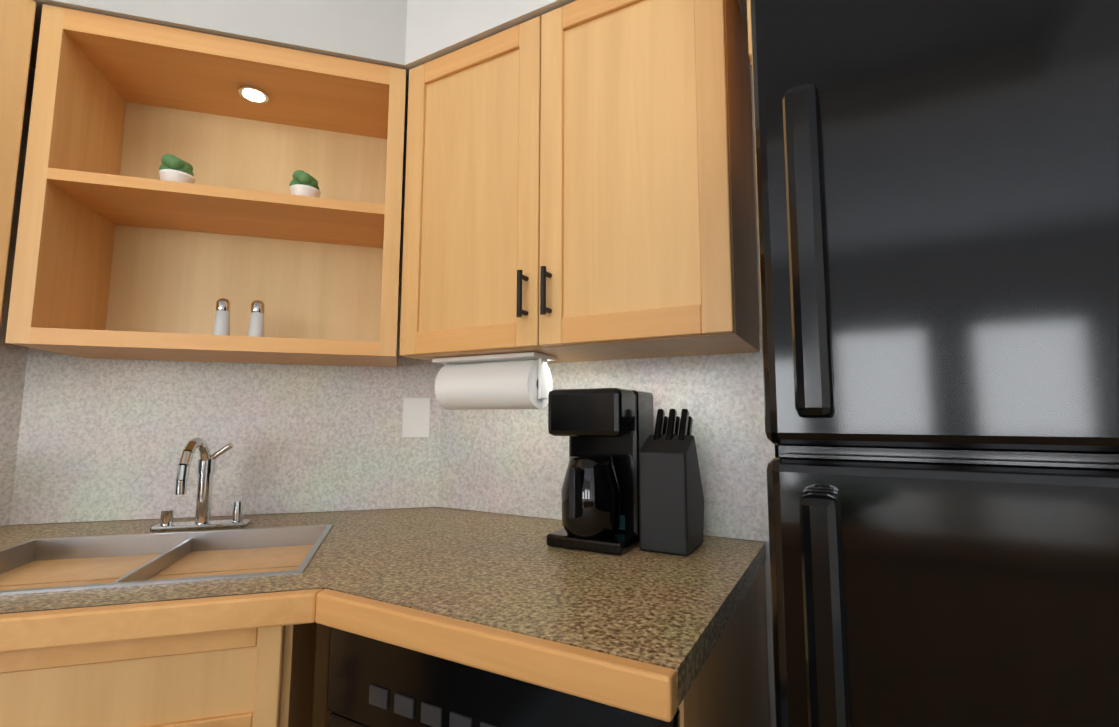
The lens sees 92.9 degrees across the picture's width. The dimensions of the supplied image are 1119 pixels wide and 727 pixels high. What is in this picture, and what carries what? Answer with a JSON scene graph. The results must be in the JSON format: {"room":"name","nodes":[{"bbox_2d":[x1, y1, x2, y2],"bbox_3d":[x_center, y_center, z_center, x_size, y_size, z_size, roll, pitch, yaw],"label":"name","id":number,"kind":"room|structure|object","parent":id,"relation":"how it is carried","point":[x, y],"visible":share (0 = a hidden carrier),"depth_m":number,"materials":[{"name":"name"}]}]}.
{"room":"kitchen","nodes":[
{"label":"kitchen","id":0,"kind":"room"},
{"bbox_2d":[0,67,34,525],"bbox_3d":[-2.840,-0.397,-1.210,0.100,2.900,5.982,-3,-7,28],"label":"wall","id":1,"kind":"structure","parent":0,"point":[15,217],"depth_m":1.36,"materials":[{"name":"paint"}]},
{"bbox_2d":[0,335,27,525],"bbox_3d":[-1.802,0.083,0.542,0.012,0.469,1.841,-3,-7,28],"label":"backsplash","id":2,"kind":"structure","parent":1,"relation":"attached to","point":[13,361],"depth_m":1.33,"materials":[{"name":"white stone"}]},
{"bbox_2d":[0,0,35,323],"bbox_3d":[-1.421,-0.442,0.934,0.350,0.758,0.610,-3,-7,28],"label":"upper cabinet","id":3,"kind":"object","parent":1,"relation":"attached to","point":[17,18],"visible":1,"depth_m":1.13,"materials":[{"name":"brown wood"}]},
{"bbox_2d":[33,0,42,6],"bbox_3d":[-1.689,-1.219,0.540,0.332,0.698,1.710,-3,-7,28],"label":"soffit","id":4,"kind":"structure","parent":0,"point":[38,2],"depth_m":1.18,"materials":[{"name":"paint"}]},
{"bbox_2d":[29,0,408,130],"bbox_3d":[-0.816,-1.120,1.470,1.230,0.698,0.332,2,-6,-16],"label":"wall","id":5,"kind":"structure","parent":0,"point":[372,31],"depth_m":1.32,"materials":[{"name":"paint"}]},
{"bbox_2d":[398,131,406,350],"bbox_3d":[-0.886,-0.102,1.593,0.838,2.900,0.838,-3,-7,28],"label":"wall","id":6,"kind":"structure","parent":0,"point":[402,241],"depth_m":1.66,"materials":[{"name":"paint"}]},
{"bbox_2d":[5,4,405,366],"bbox_3d":[-0.817,-0.393,1.392,0.774,0.758,0.300,2,-6,-16],"label":"niche shelf","id":7,"kind":"object","parent":6,"relation":"attached to","point":[123,251],"visible":1,"depth_m":1.39,"materials":[{"name":"brown wood"}]},
{"bbox_2d":[159,154,194,183],"bbox_3d":[-0.961,-0.461,1.334,0.076,0.109,0.079,-3,-7,28],"label":"plant","id":8,"kind":"object","parent":7,"relation":"on","point":[174,168],"visible":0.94,"depth_m":1.31,"materials":[{"name":"green plant"}]},
{"bbox_2d":[212,298,230,334],"bbox_3d":[-0.840,-0.108,1.325,0.038,0.107,0.038,-3,-7,28],"label":"shaker","id":9,"kind":"object","parent":7,"relation":"on","point":[222,319],"visible":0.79,"depth_m":1.31,"materials":[{"name":"white ceramic"}]},
{"bbox_2d":[248,300,264,336],"bbox_3d":[-0.765,-0.106,1.347,0.038,0.107,0.038,-3,-7,28],"label":"shaker","id":10,"kind":"object","parent":7,"relation":"on","point":[256,326],"visible":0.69,"depth_m":1.33,"materials":[{"name":"white ceramic"}]},
{"bbox_2d":[289,170,320,196],"bbox_3d":[-0.678,-0.451,1.417,0.076,0.109,0.079,-3,-7,28],"label":"plant","id":11,"kind":"object","parent":7,"relation":"on","point":[302,183],"visible":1,"depth_m":1.39,"materials":[{"name":"green plant"}]},
{"bbox_2d":[9,347,441,524],"bbox_3d":[-0.866,0.184,1.490,1.044,0.469,0.012,2,-6,-16],"label":"backsplash","id":12,"kind":"structure","parent":6,"relation":"attached to","point":[104,439],"depth_m":1.47,"materials":[{"name":"white stone"}]},
{"bbox_2d":[404,0,747,69],"bbox_3d":[0.030,-1.127,1.375,0.810,0.698,0.332,-3,-7,28],"label":"wall","id":13,"kind":"structure","parent":0,"point":[435,29],"depth_m":1.31,"materials":[{"name":"paint"}]},
{"bbox_2d":[750,65,775,726],"bbox_3d":[0.427,-0.127,1.300,1.752,2.900,0.100,-3,-7,28],"label":"wall","id":14,"kind":"structure","parent":0,"point":[770,645],"depth_m":1.16,"materials":[{"name":"paint"}]},
{"bbox_2d":[399,0,759,362],"bbox_3d":[0.022,-0.400,1.288,0.801,0.758,0.350,-3,-7,28],"label":"upper cabinet","id":15,"kind":"object","parent":14,"relation":"attached to","point":[579,183],"visible":1,"depth_m":1.13,"materials":[{"name":"brown wood"}]},
{"bbox_2d":[432,352,556,409],"bbox_3d":[-0.164,0.049,1.313,0.300,0.128,0.116,-3,-7,28],"label":"paper towel holder","id":16,"kind":"object","parent":15,"relation":"attached to","point":[511,381],"visible":1,"depth_m":1.26,"materials":[{"name":"white paper"}]},
{"bbox_2d":[438,330,774,541],"bbox_3d":[0.062,0.178,1.407,0.980,0.469,0.007,-3,-7,28],"label":"backsplash","id":17,"kind":"structure","parent":14,"relation":"attached to","point":[510,461],"depth_m":1.33,"materials":[{"name":"grey stone"}]},
{"bbox_2d":[747,0,751,68],"bbox_3d":[0.704,-0.645,0.803,0.733,0.470,0.589,-3,-7,28],"label":"upper cabinet","id":18,"kind":"object","parent":14,"relation":"attached to","point":[749,30],"visible":0.12,"depth_m":0.73,"materials":[{"name":"brown wood"}]},
{"bbox_3d":[-0.346,1.104,-1.164,4.300,0.060,8.720,-3,-7,28],"label":"floor","id":19,"kind":"structure","parent":0,"visible":0},
{"bbox_2d":[0,531,107,570],"bbox_3d":[-1.073,0.450,0.947,0.284,0.170,0.285,-3,-7,28],"label":"base cabinet","id":20,"kind":"object","parent":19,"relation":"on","point":[19,550],"depth_m":1.15,"materials":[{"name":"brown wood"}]},
{"bbox_2d":[0,507,527,726],"bbox_3d":[-0.831,0.849,1.159,1.057,0.920,1.166,-3,-7,28],"label":"base cabinet","id":21,"kind":"object","parent":19,"relation":"on","point":[145,581],"depth_m":0.84,"materials":[{"name":"brown wood"}]},
{"bbox_2d":[0,516,765,726],"bbox_3d":[-0.565,0.399,1.049,1.672,0.045,1.187,-3,-7,28],"label":"countertop","id":22,"kind":"structure","parent":21,"relation":"on","point":[646,618],"depth_m":0.79,"materials":[{"name":"brown stone"}]},
{"bbox_2d":[150,437,250,531],"bbox_3d":[-0.864,0.288,1.288,0.205,0.221,0.205,-3,-7,28],"label":"faucet","id":23,"kind":"object","parent":22,"relation":"on","point":[206,463],"visible":1,"depth_m":1.29,"materials":[{"name":"silver metal"}]},
{"bbox_2d":[546,388,653,554],"bbox_3d":[0.087,0.224,1.172,0.170,0.330,0.265,-3,-7,28],"label":"coffee maker","id":24,"kind":"object","parent":22,"relation":"on","point":[608,431],"visible":0.98,"depth_m":1.10,"materials":[{"name":"black plastic"}]},
{"bbox_2d":[638,409,703,555],"bbox_3d":[0.241,0.242,1.139,0.100,0.289,0.149,-3,-7,28],"label":"knife block","id":25,"kind":"object","parent":22,"relation":"on","point":[671,508],"visible":0.98,"depth_m":1.08,"materials":[{"name":"black wood"}]},
{"bbox_2d":[196,519,423,566],"bbox_3d":[-0.515,0.468,1.111,0.285,0.170,0.284,-3,-7,28],"label":"base cabinet","id":26,"kind":"object","parent":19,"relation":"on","point":[309,542],"depth_m":1.24,"materials":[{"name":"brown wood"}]},
{"bbox_2d":[308,555,769,726],"bbox_3d":[0.039,0.851,0.949,0.557,0.880,0.666,-3,-7,28],"label":"base cabinet","id":27,"kind":"object","parent":19,"relation":"on","point":[367,671],"depth_m":0.73,"materials":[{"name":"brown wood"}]},
{"bbox_2d":[750,0,1118,726],"bbox_3d":[0.656,0.417,0.580,0.700,1.672,0.790,-3,-7,28],"label":"fridge","id":28,"kind":"object","parent":19,"relation":"on","point":[938,208],"visible":1,"depth_m":0.41,"materials":[{"name":"black metal"}]}
]}

